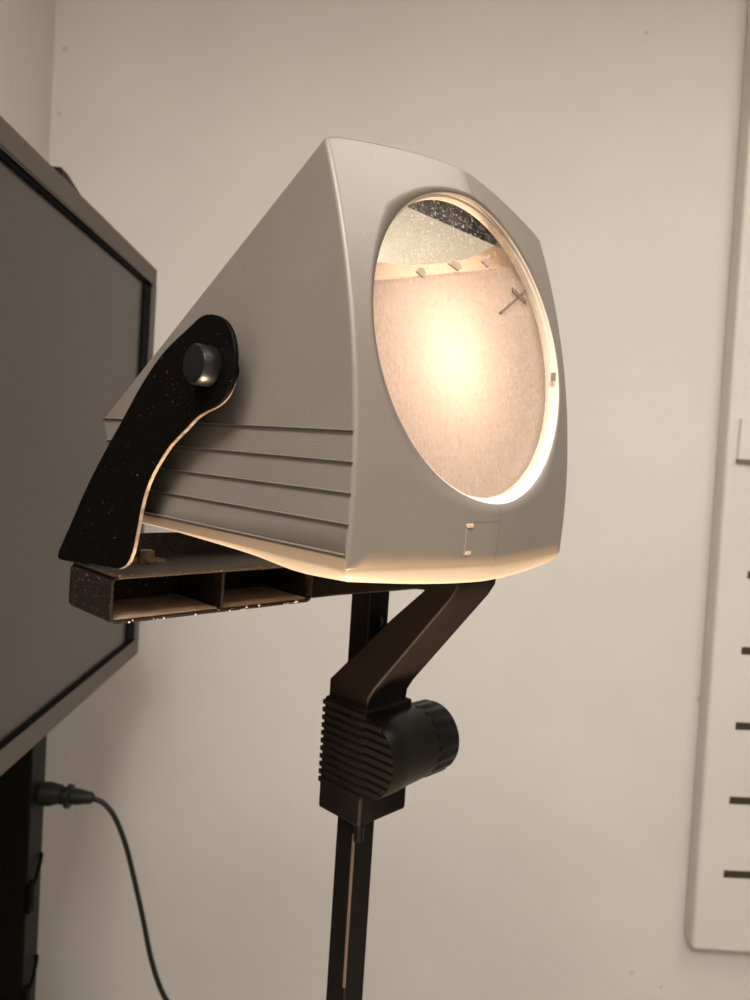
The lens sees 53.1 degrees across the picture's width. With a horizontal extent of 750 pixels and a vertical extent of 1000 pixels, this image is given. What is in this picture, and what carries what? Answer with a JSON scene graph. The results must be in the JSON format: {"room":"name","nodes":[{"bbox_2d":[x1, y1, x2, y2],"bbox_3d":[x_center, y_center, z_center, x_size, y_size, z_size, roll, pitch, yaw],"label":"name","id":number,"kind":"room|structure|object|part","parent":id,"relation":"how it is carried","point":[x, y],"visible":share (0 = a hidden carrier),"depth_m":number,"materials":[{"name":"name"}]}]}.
{"room":"photo studio","nodes":[
{"label":"photo studio","id":0,"kind":"room"},
{"bbox_2d":[0,0,55,162],"bbox_3d":[-0.896,-0.005,-0.580,0.100,3.350,5.300,4,3,-2],"label":"wall","id":1,"kind":"structure","parent":0,"point":[27,27],"depth_m":1.88,"materials":[{"name":"paint"}]},
{"bbox_2d":[35,0,749,999],"bbox_3d":[0.994,-0.016,2.185,4.065,3.350,0.100,4,3,-2],"label":"wall","id":2,"kind":"structure","parent":0,"point":[549,860],"depth_m":2.12,"materials":[{"name":"paint"}]},
{"bbox_2d":[684,0,749,952],"bbox_3d":[1.411,-0.066,2.108,0.944,2.788,0.074,4,3,-2],"label":"whiteboard","id":3,"kind":"object","parent":2,"relation":"attached to","point":[717,913],"visible":1,"depth_m":2.10,"materials":[{"name":"ceramic"}]},
{"bbox_3d":[0.969,1.840,-0.427,4.065,0.100,5.500,4,3,-2],"label":"floor","id":4,"kind":"structure","parent":0,"visible":0},
{"bbox_2d":[0,735,46,999],"bbox_3d":[-0.755,0.618,0.999,0.322,1.973,1.160,4,3,-2],"label":"stand","id":5,"kind":"object","parent":4,"relation":"on","point":[21,818],"visible":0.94,"depth_m":1.51,"materials":[{"name":"black"}]},
{"bbox_2d":[0,115,156,775],"bbox_3d":[-0.517,-0.073,0.906,0.075,0.912,1.534,4,3,-2],"label":"television","id":6,"kind":"object","parent":5,"relation":"attached to","point":[78,300],"visible":0.94,"depth_m":1.15,"materials":[{"name":"brown plastic"}]},
{"bbox_2d":[36,781,169,999],"bbox_3d":[-0.423,1.097,1.575,0.595,1.004,0.047,4,3,-2],"label":"power cord","id":7,"kind":"object","parent":5,"relation":"attached to","point":[48,793],"visible":1,"depth_m":1.54,"materials":[{"name":"black rubber"}]},
{"bbox_3d":[-0.064,1.127,0.404,0.490,1.107,0.460,6,4,44],"label":"trolley","id":8,"kind":"object","parent":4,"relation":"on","visible":0},
{"bbox_2d":[58,136,567,999],"bbox_3d":[-0.018,0.198,0.389,0.443,0.753,0.362,6,4,44],"label":"lamp","id":9,"kind":"object","parent":8,"relation":"on","point":[366,400],"visible":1,"depth_m":0.40,"materials":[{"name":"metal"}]},
{"bbox_2d":[131,556,165,563],"bbox_3d":[-0.152,0.040,0.498,0.026,0.001,0.026,8,5,44],"label":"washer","id":10,"kind":"object","parent":9,"relation":"in","point":[156,559],"depth_m":0.49,"materials":[{"name":"metal"}]},
{"bbox_3d":[-0.136,-0.026,0.426,0.183,0.148,0.003,8,5,44],"label":"bracket plate","id":11,"kind":"part","parent":9,"relation":"part of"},
{"bbox_3d":[-0.085,-0.066,0.370,0.020,0.020,0.011,8,5,44],"label":"pivot knob","id":12,"kind":"part","parent":9,"relation":"part of","materials":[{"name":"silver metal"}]},
{"bbox_3d":[-0.019,0.299,0.546,0.002,0.115,0.001,6,4,43],"label":"post trim","id":13,"kind":"part","parent":9,"relation":"part of","materials":[{"name":"silver metal"}]},
{"bbox_3d":[-0.014,0.240,0.557,0.019,0.452,0.020,6,4,44],"label":"post","id":14,"kind":"part","parent":9,"relation":"part of","materials":[{"name":"black metal"}]},
{"bbox_3d":[0.014,0.103,0.536,0.138,0.132,0.042,6,4,44],"label":"support arm","id":15,"kind":"part","parent":9,"relation":"part of","materials":[{"name":"black metal"}]},
{"bbox_3d":[0.036,0.180,0.570,0.054,0.054,0.024,6,4,44],"label":"clamp knob","id":16,"kind":"part","parent":9,"relation":"part of","materials":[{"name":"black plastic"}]},
{"bbox_2d":[377,205,498,264],"bbox_3d":[-0.033,-0.099,0.477,0.183,0.127,0.171,8,5,44],"label":"mirror","id":17,"kind":"object","parent":9,"relation":"attached to","point":[401,245],"depth_m":0.42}
]}

